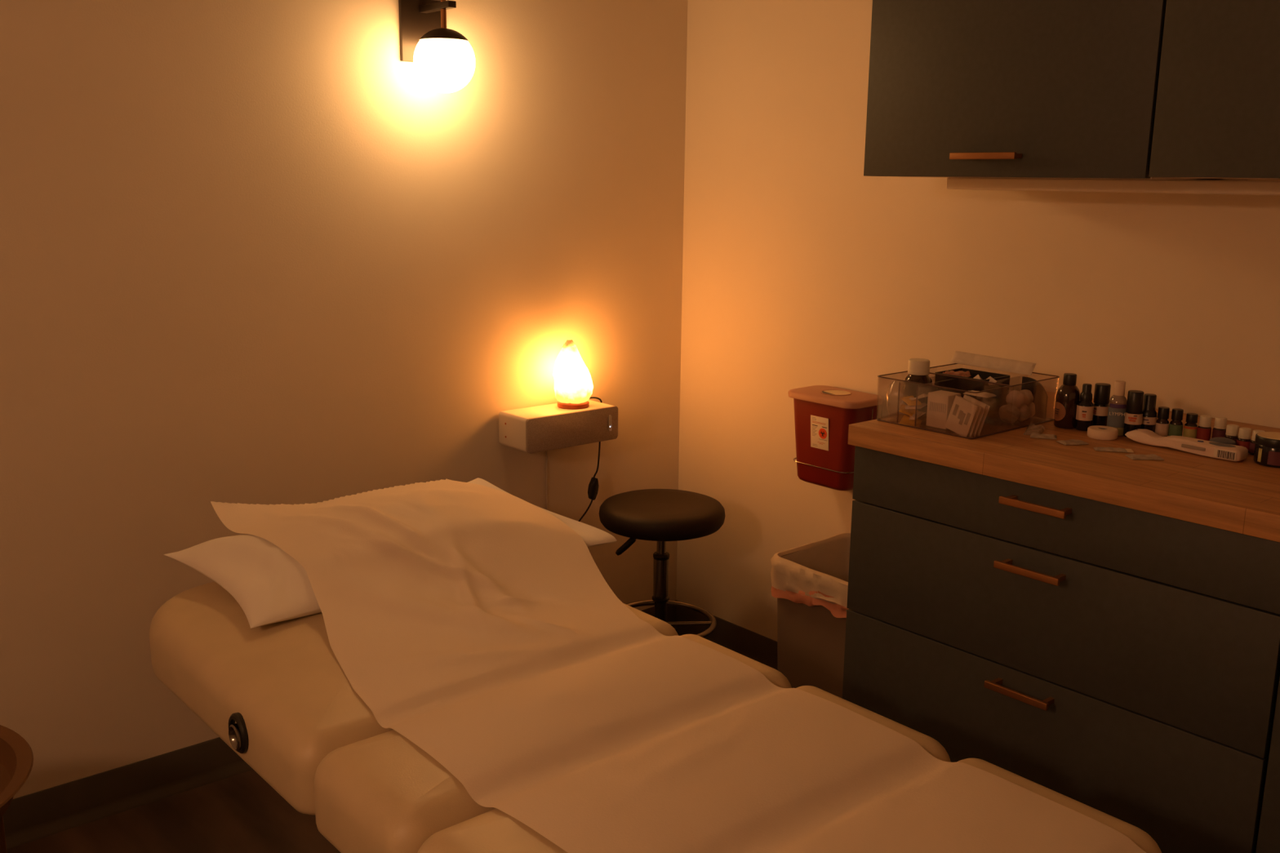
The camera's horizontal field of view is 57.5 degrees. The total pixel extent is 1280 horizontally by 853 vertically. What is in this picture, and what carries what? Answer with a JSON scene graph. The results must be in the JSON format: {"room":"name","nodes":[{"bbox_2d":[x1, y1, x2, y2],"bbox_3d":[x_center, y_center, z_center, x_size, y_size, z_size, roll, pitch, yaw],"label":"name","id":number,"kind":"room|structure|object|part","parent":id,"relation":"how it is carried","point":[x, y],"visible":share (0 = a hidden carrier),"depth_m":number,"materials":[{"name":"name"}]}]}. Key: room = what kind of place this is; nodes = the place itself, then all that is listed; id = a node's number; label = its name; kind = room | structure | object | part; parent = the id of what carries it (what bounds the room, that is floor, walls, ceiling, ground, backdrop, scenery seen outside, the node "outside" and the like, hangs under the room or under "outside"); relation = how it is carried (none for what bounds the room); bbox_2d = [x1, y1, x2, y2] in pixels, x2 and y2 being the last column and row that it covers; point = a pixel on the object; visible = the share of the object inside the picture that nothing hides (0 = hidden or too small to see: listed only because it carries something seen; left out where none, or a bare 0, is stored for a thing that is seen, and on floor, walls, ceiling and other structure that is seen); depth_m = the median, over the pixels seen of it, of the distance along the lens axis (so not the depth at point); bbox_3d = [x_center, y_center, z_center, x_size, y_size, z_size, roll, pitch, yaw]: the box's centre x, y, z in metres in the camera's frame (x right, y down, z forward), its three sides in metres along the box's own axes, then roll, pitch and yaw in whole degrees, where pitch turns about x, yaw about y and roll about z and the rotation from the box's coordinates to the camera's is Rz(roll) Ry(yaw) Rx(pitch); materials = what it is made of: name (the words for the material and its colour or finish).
{"room":"spa treatment room","nodes":[
{"label":"spa treatment room","id":0,"kind":"room"},
{"bbox_2d":[6,634,680,852],"bbox_3d":[0.055,1.174,1.117,3.350,0.050,3.750,-10,16,-40],"label":"floor","id":1,"kind":"structure","parent":0,"point":[241,813],"depth_m":2.46,"materials":[{"name":"brown wood"}]},
{"bbox_2d":[0,724,33,852],"bbox_3d":[-1.116,0.757,1.678,0.476,0.502,0.476,-10,16,-40],"label":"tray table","id":2,"kind":"object","parent":1,"relation":"on","point":[16,756],"visible":1,"depth_m":1.75,"materials":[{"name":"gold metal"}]},
{"bbox_3d":[-1.002,0.746,1.828,0.013,0.463,0.033,10,15,36],"label":"leg","id":3,"kind":"part","parent":2,"relation":"part of","materials":[{"name":"brown wood"}]},
{"bbox_2d":[149,582,1161,852],"bbox_3d":[-0.021,0.716,1.638,0.720,0.625,1.993,-10,16,-40],"label":"table","id":4,"kind":"object","parent":1,"relation":"on","point":[278,695],"visible":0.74,"depth_m":1.62,"materials":[{"name":"beige leather"}]},
{"bbox_2d":[228,712,248,753],"bbox_3d":[-0.589,0.451,1.714,0.012,0.060,0.060,-10,16,-40],"label":"socket","id":5,"kind":"object","parent":4,"relation":"attached to","point":[238,722],"depth_m":1.70,"materials":[{"name":"black plastic"}]},
{"bbox_2d":[163,478,617,628],"bbox_3d":[-0.462,0.217,2.215,0.727,0.110,0.440,-10,16,-40],"label":"pillow","id":6,"kind":"object","parent":4,"relation":"on","point":[269,585],"visible":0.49,"depth_m":2.04,"materials":[{"name":"white fabric"}]},
{"bbox_2d":[149,582,678,815],"bbox_3d":[-0.422,0.370,2.055,0.707,0.133,0.738,-10,16,-40],"label":"cushion","id":7,"kind":"object","parent":4,"relation":"on","point":[278,694],"depth_m":1.78,"materials":[{"name":"beige leather"}]},
{"bbox_2d":[314,634,791,852],"bbox_3d":[-0.097,0.453,1.685,0.707,0.133,0.258,-10,16,-40],"label":"cushion","id":8,"kind":"object","parent":4,"relation":"on","point":[376,791],"depth_m":1.47,"materials":[{"name":"beige leather"}]},
{"bbox_2d":[210,479,1146,852],"bbox_3d":[0.016,0.347,1.644,0.637,0.137,2.019,-10,16,-40],"label":"sheet","id":9,"kind":"object","parent":4,"relation":"on","point":[473,624],"visible":1,"depth_m":1.63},
{"bbox_2d":[417,685,951,852],"bbox_3d":[0.082,0.499,1.481,0.707,0.133,0.288,-10,16,-40],"label":"cushion","id":10,"kind":"object","parent":4,"relation":"on","point":[476,828],"depth_m":1.36,"materials":[{"name":"beige leather"}]},
{"bbox_2d":[956,758,1161,852],"bbox_3d":[0.272,0.548,1.264,0.707,0.133,0.293,-10,16,-40],"label":"cushion","id":11,"kind":"object","parent":4,"relation":"on","point":[1139,837],"depth_m":1.42,"materials":[{"name":"beige leather"}]},
{"bbox_2d":[599,488,724,637],"bbox_3d":[0.043,0.456,3.059,0.454,0.538,0.437,-10,16,-40],"label":"stool","id":12,"kind":"object","parent":1,"relation":"on","point":[661,516],"visible":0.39,"depth_m":2.96,"materials":[{"name":"black leather"}]},
{"bbox_3d":[0.057,0.225,3.000,0.325,0.062,0.325,-10,16,-40],"label":"seat","id":13,"kind":"part","parent":12,"relation":"part of","materials":[{"name":"black leather"}]},
{"bbox_2d":[770,533,850,698],"bbox_3d":[0.561,0.557,2.751,0.341,0.484,0.477,-10,16,-40],"label":"waste bin","id":14,"kind":"object","parent":1,"relation":"on","point":[810,581],"visible":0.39,"depth_m":2.73,"materials":[{"name":"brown plastic"}]},
{"bbox_2d":[842,445,1279,852],"bbox_3d":[0.857,0.489,2.149,0.638,0.876,0.762,-10,16,-40],"label":"base cabinet","id":15,"kind":"object","parent":1,"relation":"on","point":[1121,663],"visible":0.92,"depth_m":1.86,"materials":[{"name":"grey laminate"}]},
{"bbox_3d":[0.631,0.442,1.935,0.034,0.012,0.116,-10,16,-40],"label":"handle","id":16,"kind":"part","parent":15,"relation":"part of","materials":[{"name":"brown wood"}]},
{"bbox_3d":[0.634,0.235,1.891,0.034,0.012,0.116,-10,16,-40],"label":"handle","id":17,"kind":"part","parent":15,"relation":"part of","materials":[{"name":"brown wood"}]},
{"bbox_3d":[0.635,0.127,1.868,0.034,0.012,0.116,-10,16,-40],"label":"handle","id":18,"kind":"part","parent":15,"relation":"part of","materials":[{"name":"brown wood"}]},
{"bbox_3d":[0.646,0.631,1.996,0.018,0.448,0.760,-10,16,-40],"label":"drawer","id":19,"kind":"part","parent":15,"relation":"part of","materials":[{"name":"green laminate"}]},
{"bbox_3d":[0.650,0.305,1.926,0.018,0.213,0.760,-10,16,-40],"label":"drawer","id":20,"kind":"part","parent":15,"relation":"part of","materials":[{"name":"green laminate"}]},
{"bbox_2d":[848,391,1279,542],"bbox_3d":[1.084,0.095,1.818,0.616,0.038,1.432,-10,16,-40],"label":"countertop","id":21,"kind":"structure","parent":15,"relation":"on","point":[1242,496],"depth_m":1.87,"materials":[{"name":"brown wood"}]},
{"bbox_2d":[876,363,1059,439],"bbox_3d":[0.615,-0.053,2.189,0.280,0.084,0.215,-10,16,-40],"label":"organizer box","id":22,"kind":"object","parent":21,"relation":"on","point":[880,375],"visible":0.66,"depth_m":2.13,"materials":[{"name":"plastic"}]},
{"bbox_2d":[898,414,922,426],"bbox_3d":[0.499,-0.008,2.151,0.038,0.022,0.022,8,14,32],"label":"packet","id":23,"kind":"object","parent":22,"relation":"in","point":[905,420],"visible":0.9,"depth_m":2.15,"materials":[{"name":"orange plastic"}]},
{"bbox_2d":[909,411,925,419],"bbox_3d":[0.508,-0.019,2.147,0.023,0.021,0.038,-2,12,-14],"label":"packet","id":24,"kind":"object","parent":23,"relation":"on","point":[919,414],"visible":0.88,"depth_m":2.13,"materials":[{"name":"white paper"}]},
{"bbox_2d":[898,404,918,418],"bbox_3d":[0.497,-0.028,2.149,0.037,0.022,0.025,3,12,12],"label":"packet","id":25,"kind":"object","parent":24,"relation":"on","point":[908,411],"visible":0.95,"depth_m":2.14,"materials":[{"name":"orange plastic"}]},
{"bbox_2d":[905,402,927,408],"bbox_3d":[0.507,-0.038,2.143,0.026,0.014,0.036,-11,17,-43],"label":"packet","id":26,"kind":"object","parent":25,"relation":"on","point":[918,406],"visible":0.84,"depth_m":2.13,"materials":[{"name":"white paper"}]},
{"bbox_2d":[901,395,921,405],"bbox_3d":[0.500,-0.048,2.145,0.026,0.012,0.036,-3,13,-16],"label":"packet","id":27,"kind":"object","parent":26,"relation":"on","point":[906,399],"visible":0.93,"depth_m":2.14,"materials":[{"name":"orange plastic"}]},
{"bbox_2d":[909,393,928,399],"bbox_3d":[0.513,-0.053,2.141,0.035,0.019,0.026,8,14,32],"label":"packet","id":28,"kind":"object","parent":27,"relation":"on","point":[922,396],"visible":0.84,"depth_m":2.13,"materials":[{"name":"white paper"}]},
{"bbox_2d":[902,358,932,418],"bbox_3d":[0.524,-0.073,2.202,0.053,0.108,0.053,-10,16,-40],"label":"bottle","id":29,"kind":"object","parent":22,"relation":"in","point":[918,369],"visible":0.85,"depth_m":2.18,"materials":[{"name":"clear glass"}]},
{"bbox_2d":[925,390,960,429],"bbox_3d":[0.551,-0.030,2.116,0.041,0.062,0.044,-10,16,-40],"label":"box","id":30,"kind":"object","parent":22,"relation":"in","point":[940,403],"visible":0.87,"depth_m":2.10,"materials":[{"name":"white cardboard"}]},
{"bbox_2d":[944,395,977,436],"bbox_3d":[0.568,-0.017,2.061,0.007,0.072,0.062,-9,16,-39],"label":"sachet","id":31,"kind":"object","parent":22,"relation":"in","point":[962,412],"visible":1,"depth_m":2.06,"materials":[{"name":"paper"}]},
{"bbox_2d":[960,396,982,436],"bbox_3d":[0.576,-0.017,2.066,0.006,0.069,0.061,-9,16,-39],"label":"sachet","id":32,"kind":"object","parent":22,"relation":"in","point":[978,411],"visible":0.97,"depth_m":2.05,"materials":[{"name":"paper"}]},
{"bbox_2d":[933,368,1009,420],"bbox_3d":[0.633,-0.062,2.231,0.090,0.078,0.110,-10,16,-40],"label":"case","id":33,"kind":"object","parent":22,"relation":"in","point":[996,402],"visible":0.52,"depth_m":2.20,"materials":[{"name":"black plastic"}]},
{"bbox_2d":[942,370,971,377],"bbox_3d":[0.606,-0.101,2.236,0.045,0.010,0.050,9,15,33],"label":"wrapper","id":34,"kind":"object","parent":33,"relation":"on","point":[960,373],"visible":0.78,"depth_m":2.23,"materials":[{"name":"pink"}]},
{"bbox_2d":[973,374,982,379],"bbox_3d":[0.634,-0.090,2.189,0.019,0.017,0.023,7,14,28],"label":"tuft","id":35,"kind":"object","parent":33,"relation":"on","point":[977,376],"visible":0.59,"depth_m":2.19,"materials":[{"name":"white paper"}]},
{"bbox_2d":[986,376,996,385],"bbox_3d":[0.651,-0.085,2.170,0.019,0.017,0.023,-2,12,-11],"label":"tuft","id":36,"kind":"object","parent":33,"relation":"in","point":[992,380],"visible":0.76,"depth_m":2.16,"materials":[{"name":"white paper"}]},
{"bbox_2d":[963,394,986,435],"bbox_3d":[0.586,-0.019,2.071,0.007,0.072,0.062,-9,16,-39],"label":"sachet","id":37,"kind":"object","parent":22,"relation":"in","point":[983,406],"visible":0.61,"depth_m":2.06,"materials":[{"name":"paper"}]},
{"bbox_2d":[968,395,990,435],"bbox_3d":[0.594,-0.019,2.076,0.006,0.069,0.061,-9,16,-39],"label":"sachet","id":38,"kind":"object","parent":22,"relation":"in","point":[986,411],"visible":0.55,"depth_m":2.06,"materials":[{"name":"paper"}]},
{"bbox_2d":[963,390,995,398],"bbox_3d":[0.607,-0.059,2.080,0.030,0.005,0.050,-10,16,-40],"label":"folded paper","id":39,"kind":"object","parent":38,"relation":"on","point":[984,394],"visible":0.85,"depth_m":2.07,"materials":[{"name":"paper"}]},
{"bbox_2d":[950,351,1035,375],"bbox_3d":[0.690,-0.125,2.284,0.171,0.028,0.019,12,16,42],"label":"packet","id":40,"kind":"object","parent":22,"relation":"on","point":[1022,367],"visible":1,"depth_m":2.28,"materials":[{"name":"white paper"}]},
{"bbox_2d":[998,403,1020,423],"bbox_3d":[0.683,-0.025,2.159,0.036,0.038,0.039,-10,16,-40],"label":"ball","id":41,"kind":"object","parent":22,"relation":"in","point":[1009,413],"visible":1,"depth_m":2.15,"materials":[{"name":"beige"}]},
{"bbox_2d":[1005,390,1024,407],"bbox_3d":[0.698,-0.051,2.164,0.034,0.034,0.034,-10,16,-40],"label":"ball","id":42,"kind":"object","parent":22,"relation":"in","point":[1015,397],"visible":0.98,"depth_m":2.15,"materials":[{"name":"beige"}]},
{"bbox_2d":[1017,403,1031,422],"bbox_3d":[0.712,-0.027,2.177,0.032,0.035,0.034,-10,16,-40],"label":"ball","id":43,"kind":"object","parent":22,"relation":"in","point":[1024,411],"visible":0.6,"depth_m":2.16,"materials":[{"name":"beige"}]},
{"bbox_2d":[1020,389,1033,405],"bbox_3d":[0.720,-0.054,2.181,0.030,0.031,0.030,-10,16,-40],"label":"ball","id":44,"kind":"object","parent":43,"relation":"on","point":[1028,397],"visible":0.66,"depth_m":2.17,"materials":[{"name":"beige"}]},
{"bbox_2d":[1027,401,1035,417],"bbox_3d":[0.727,-0.033,2.197,0.036,0.035,0.037,-10,16,-40],"label":"ball","id":45,"kind":"object","parent":22,"relation":"in","point":[1032,406],"visible":0.38,"depth_m":2.18,"materials":[{"name":"beige"}]},
{"bbox_2d":[1021,376,1048,419],"bbox_3d":[0.751,-0.055,2.213,0.014,0.074,0.054,-10,16,-40],"label":"pouch","id":46,"kind":"object","parent":22,"relation":"in","point":[1039,393],"visible":0.73,"depth_m":2.21,"materials":[{"name":"black plastic"}]},
{"bbox_2d":[1022,422,1044,435],"bbox_3d":[0.711,0.004,2.101,0.030,0.010,0.075,6,13,24],"label":"plastic wrapper","id":47,"kind":"object","parent":21,"relation":"on","point":[1030,423],"visible":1,"depth_m":2.09,"materials":[{"name":"plastic"}]},
{"bbox_2d":[1030,432,1056,439],"bbox_3d":[0.714,0.016,2.061,0.044,0.004,0.032,5,13,19],"label":"sachet","id":48,"kind":"object","parent":21,"relation":"on","point":[1036,435],"visible":1,"depth_m":2.05,"materials":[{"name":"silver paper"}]},
{"bbox_2d":[1053,373,1080,428],"bbox_3d":[0.786,-0.048,2.140,0.043,0.098,0.043,5,13,20],"label":"bottle","id":49,"kind":"object","parent":21,"relation":"on","point":[1068,395],"visible":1,"depth_m":2.12,"materials":[{"name":"brown glass"}]},
{"bbox_2d":[1055,439,1088,445],"bbox_3d":[0.748,0.026,2.015,0.045,0.004,0.030,-2,12,-12],"label":"sachet","id":50,"kind":"object","parent":21,"relation":"on","point":[1072,442],"visible":1,"depth_m":2.01,"materials":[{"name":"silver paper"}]},
{"bbox_2d":[1075,383,1093,431],"bbox_3d":[0.809,-0.035,2.118,0.029,0.084,0.030,5,13,21],"label":"bottle","id":51,"kind":"object","parent":21,"relation":"on","point":[1085,406],"visible":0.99,"depth_m":2.11,"materials":[{"name":"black glass"}]},
{"bbox_2d":[1092,382,1111,426],"bbox_3d":[0.842,-0.037,2.130,0.028,0.082,0.028,6,13,21],"label":"bottle","id":52,"kind":"object","parent":21,"relation":"on","point":[1102,390],"visible":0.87,"depth_m":2.12,"materials":[{"name":"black glass"}]},
{"bbox_2d":[1087,425,1118,439],"bbox_3d":[0.818,0.011,2.062,0.051,0.016,0.051,-10,16,-40],"label":"tape roll","id":53,"kind":"object","parent":21,"relation":"on","point":[1095,432],"visible":1,"depth_m":2.04,"materials":[{"name":"beige"}]},
{"bbox_2d":[1093,447,1133,453],"bbox_3d":[0.797,0.038,1.963,0.060,0.004,0.022,3,12,11],"label":"sachet","id":54,"kind":"object","parent":21,"relation":"on","point":[1099,449],"visible":1,"depth_m":1.96,"materials":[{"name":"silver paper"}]},
{"bbox_2d":[1106,380,1127,435],"bbox_3d":[0.852,-0.033,2.078,0.031,0.096,0.031,6,13,22],"label":"clear bottle","id":55,"kind":"object","parent":21,"relation":"on","point":[1116,417],"visible":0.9,"depth_m":2.07,"materials":[{"name":"plastic"}]},
{"bbox_2d":[1123,390,1143,437],"bbox_3d":[0.875,-0.022,2.066,0.030,0.082,0.030,6,13,23],"label":"bottle","id":56,"kind":"object","parent":21,"relation":"on","point":[1133,418],"visible":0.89,"depth_m":2.06,"materials":[{"name":"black glass"}]},
{"bbox_2d":[1128,417,1136,422],"bbox_3d":[0.868,-0.013,2.056,0.014,0.008,0.003,6,13,23],"label":"print","id":57,"kind":"object","parent":56,"relation":"on","point":[1132,418],"depth_m":2.05},
{"bbox_2d":[1124,453,1164,460],"bbox_3d":[0.828,0.049,1.913,0.052,0.004,0.030,1,12,-1],"label":"sachet","id":58,"kind":"object","parent":21,"relation":"on","point":[1152,456],"visible":1,"depth_m":1.91,"materials":[{"name":"white paper"}]},
{"bbox_2d":[1141,393,1157,432],"bbox_3d":[0.905,-0.020,2.075,0.029,0.074,0.030,6,13,23],"label":"dropper bottle","id":59,"kind":"object","parent":21,"relation":"on","point":[1149,413],"visible":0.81,"depth_m":2.06,"materials":[{"name":"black glass"}]},
{"bbox_2d":[1155,406,1169,436],"bbox_3d":[0.926,-0.007,2.067,0.022,0.054,0.022,6,13,24],"label":"oil bottle","id":60,"kind":"object","parent":21,"relation":"on","point":[1162,428],"visible":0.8,"depth_m":2.06,"materials":[{"name":"orange glass"}]},
{"bbox_2d":[1168,408,1183,435],"bbox_3d":[0.947,-0.005,2.057,0.022,0.052,0.022,6,13,25],"label":"oil bottle","id":61,"kind":"object","parent":21,"relation":"on","point":[1175,425],"visible":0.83,"depth_m":2.05,"materials":[{"name":"orange glass"}]},
{"bbox_2d":[1124,428,1248,462],"bbox_3d":[0.916,0.029,1.965,0.039,0.024,0.198,-10,16,-40],"label":"thermometer","id":62,"kind":"object","parent":21,"relation":"on","point":[1234,453],"visible":1,"depth_m":1.94,"materials":[{"name":"beige plastic"}]},
{"bbox_2d":[1182,413,1198,438],"bbox_3d":[0.967,0.001,2.046,0.023,0.047,0.022,6,13,25],"label":"oil bottle","id":63,"kind":"object","parent":21,"relation":"on","point":[1190,428],"visible":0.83,"depth_m":2.04,"materials":[{"name":"orange glass"}]},
{"bbox_2d":[1195,414,1211,440],"bbox_3d":[0.983,0.004,2.031,0.022,0.046,0.022,7,13,26],"label":"oil bottle","id":64,"kind":"object","parent":21,"relation":"on","point":[1203,432],"visible":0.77,"depth_m":2.02,"materials":[{"name":"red glass"}]},
{"bbox_2d":[1211,416,1226,438],"bbox_3d":[1.004,0.007,2.018,0.022,0.046,0.022,7,14,26],"label":"oil bottle","id":65,"kind":"object","parent":21,"relation":"on","point":[1219,429],"visible":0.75,"depth_m":2.01,"materials":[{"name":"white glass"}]},
{"bbox_2d":[1208,436,1235,444],"bbox_3d":[0.979,0.031,1.960,0.042,0.024,0.042,-10,16,-40],"label":"round lid","id":66,"kind":"object","parent":21,"relation":"on","point":[1221,440],"visible":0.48,"depth_m":1.95,"materials":[{"name":"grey plastic"}]},
{"bbox_2d":[1224,424,1239,443],"bbox_3d":[1.005,0.018,1.980,0.022,0.042,0.022,7,14,27],"label":"oil bottle","id":67,"kind":"object","parent":21,"relation":"on","point":[1232,430],"visible":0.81,"depth_m":1.97,"materials":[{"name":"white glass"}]},
{"bbox_2d":[1235,427,1251,453],"bbox_3d":[1.016,0.023,1.961,0.022,0.040,0.022,7,14,27],"label":"oil bottle","id":68,"kind":"object","parent":21,"relation":"on","point":[1244,438],"visible":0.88,"depth_m":1.95,"materials":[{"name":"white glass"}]},
{"bbox_2d":[1248,429,1265,455],"bbox_3d":[1.030,0.027,1.943,0.022,0.040,0.022,7,14,28],"label":"oil bottle","id":69,"kind":"object","parent":21,"relation":"on","point":[1251,449],"visible":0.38,"depth_m":1.94,"materials":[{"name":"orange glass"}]},
{"bbox_2d":[1253,431,1279,467],"bbox_3d":[1.027,0.037,1.879,0.065,0.047,0.065,7,14,29],"label":"jar","id":70,"kind":"object","parent":21,"relation":"on","point":[1267,446],"visible":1,"depth_m":1.86,"materials":[{"name":"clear glass"}]},
{"bbox_3d":[1.027,0.022,1.876,0.065,0.013,0.065,7,14,29],"label":"black lid","id":71,"kind":"part","parent":70,"relation":"part of","materials":[{"name":"black plastic"}]},
{"bbox_3d":[1.027,0.015,1.875,0.061,0.001,0.061,7,14,29],"label":"lid","id":72,"kind":"part","parent":70,"relation":"part of","materials":[{"name":"beige plastic"}]},
{"bbox_3d":[0.652,0.148,1.893,0.018,0.102,0.760,-10,16,-40],"label":"drawer","id":73,"kind":"part","parent":15,"relation":"part of","materials":[{"name":"green laminate"}]},
{"bbox_2d":[1255,678,1279,852],"bbox_3d":[1.305,0.604,1.639,0.638,0.876,0.608,-10,16,-40],"label":"base cabinet","id":74,"kind":"object","parent":1,"relation":"on","point":[1268,836],"visible":1,"depth_m":1.66,"materials":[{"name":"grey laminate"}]},
{"bbox_2d":[0,0,688,799],"bbox_3d":[-1.143,-0.449,2.298,3.450,2.600,0.100,-10,16,-40],"label":"wall","id":75,"kind":"structure","parent":0,"point":[248,255],"depth_m":2.56,"materials":[{"name":"paint"}]},
{"bbox_2d":[3,600,676,849],"bbox_3d":[-1.158,0.790,2.485,3.350,0.097,0.016,-10,16,-40],"label":"baseboard","id":76,"kind":"structure","parent":75,"relation":"attached to","point":[28,818],"depth_m":2.52,"materials":[{"name":"grey rubber"}]},
{"bbox_2d":[398,0,475,93],"bbox_3d":[-0.449,-0.940,2.614,0.138,0.371,0.169,-10,16,-40],"label":"wall sconce","id":77,"kind":"object","parent":75,"relation":"attached to","point":[443,59],"visible":1,"depth_m":2.60,"materials":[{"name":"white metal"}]},
{"bbox_3d":[-0.501,-0.910,2.682,0.112,0.140,0.010,-10,16,-40],"label":"wall plate","id":78,"kind":"part","parent":77,"relation":"part of","materials":[{"name":"brown metal"}]},
{"bbox_3d":[-0.456,-0.944,2.622,0.020,0.014,0.128,-10,16,-40],"label":"arm","id":79,"kind":"part","parent":77,"relation":"part of","materials":[{"name":"brown metal"}]},
{"bbox_3d":[-0.438,-1.002,2.589,0.013,0.234,0.013,-10,16,-40],"label":"brass rod","id":80,"kind":"part","parent":77,"relation":"part of","materials":[{"name":"brown metal"}]},
{"bbox_3d":[-0.441,-0.810,2.630,0.138,0.112,0.138,-10,16,-40],"label":"glass globe","id":81,"kind":"part","parent":77,"relation":"part of"},
{"bbox_2d":[545,450,547,510],"bbox_3d":[-0.253,0.305,3.175,0.006,0.571,0.006,-10,16,-40],"label":"power cord","id":82,"kind":"object","parent":75,"relation":"attached to","point":[546,451],"visible":0.23,"depth_m":3.14,"materials":[{"name":"beige plastic"}]},
{"bbox_2d":[498,400,617,453],"bbox_3d":[-0.213,-0.004,3.052,0.294,0.089,0.140,-10,16,-40],"label":"shelf","id":83,"kind":"object","parent":75,"relation":"attached to","point":[544,428],"visible":0.98,"depth_m":2.99,"materials":[{"name":"white wood"}]},
{"bbox_2d":[552,339,602,521],"bbox_3d":[-0.160,0.226,3.149,0.165,0.935,0.098,-10,16,-40],"label":"salt lamp","id":84,"kind":"object","parent":83,"relation":"on","point":[573,388],"visible":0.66,"depth_m":3.03,"materials":[{"name":"orange stone"}]},
{"bbox_3d":[-0.175,0.303,3.182,0.166,0.771,0.019,-8,15,-34],"label":"power cord","id":85,"kind":"part","parent":84,"relation":"part of","materials":[{"name":"black plastic"}]},
{"bbox_2d":[587,477,598,500],"bbox_3d":[-0.128,0.170,3.193,0.027,0.060,0.020,3,7,-42],"label":"switch","id":86,"kind":"object","parent":84,"relation":"attached to","point":[593,490],"depth_m":3.18,"materials":[{"name":"black plastic"}]},
{"bbox_2d":[675,0,1279,641],"bbox_3d":[1.381,-0.342,1.940,0.100,2.600,3.750,-10,16,-40],"label":"wall","id":87,"kind":"structure","parent":0,"point":[802,268],"depth_m":2.85,"materials":[{"name":"paint"}]},
{"bbox_2d":[675,600,777,670],"bbox_3d":[0.469,0.670,3.138,0.016,0.097,1.116,-10,16,-40],"label":"baseboard","id":88,"kind":"structure","parent":87,"relation":"attached to","point":[762,649],"depth_m":3.37,"materials":[{"name":"grey rubber"}]},
{"bbox_2d":[787,385,882,490],"bbox_3d":[0.482,0.029,2.892,0.146,0.231,0.220,-10,16,-40],"label":"sharps container","id":89,"kind":"object","parent":87,"relation":"attached to","point":[824,415],"visible":0.95,"depth_m":2.84,"materials":[{"name":"red plastic"}]},
{"bbox_2d":[812,417,826,446],"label":"print","id":90,"kind":"object","parent":89,"relation":"attached to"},
{"bbox_3d":[0.479,-0.073,2.866,0.134,0.018,0.220,-10,16,-40],"label":"lid","id":91,"kind":"part","parent":89,"relation":"part of","materials":[{"name":"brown plastic"}]},
{"bbox_2d":[863,0,1248,180],"bbox_3d":[0.775,-0.848,2.149,0.423,0.762,0.581,-10,16,-40],"label":"upper cabinet","id":92,"kind":"object","parent":87,"relation":"attached to","point":[1047,89],"visible":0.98,"depth_m":2.06,"materials":[{"name":"grey wood"}]},
{"bbox_3d":[0.623,-0.487,2.097,0.034,0.012,0.134,-10,16,-40],"label":"handle","id":93,"kind":"part","parent":92,"relation":"part of","materials":[{"name":"gold metal"}]},
{"bbox_2d":[946,177,1279,195],"bbox_3d":[1.022,-0.417,2.032,0.110,0.024,1.080,-10,16,-40],"label":"under-cabinet light","id":94,"kind":"object","parent":92,"relation":"attached to","point":[1113,185],"visible":0.99,"depth_m":2.12,"materials":[{"name":"beige plastic"}]},
{"bbox_2d":[1148,0,1279,179],"bbox_3d":[1.170,-0.753,1.724,0.389,0.760,0.586,-10,16,-40],"label":"upper cabinet","id":95,"kind":"object","parent":87,"relation":"attached to","point":[1217,112],"visible":1,"depth_m":1.80,"materials":[{"name":"grey wood"}]}
]}

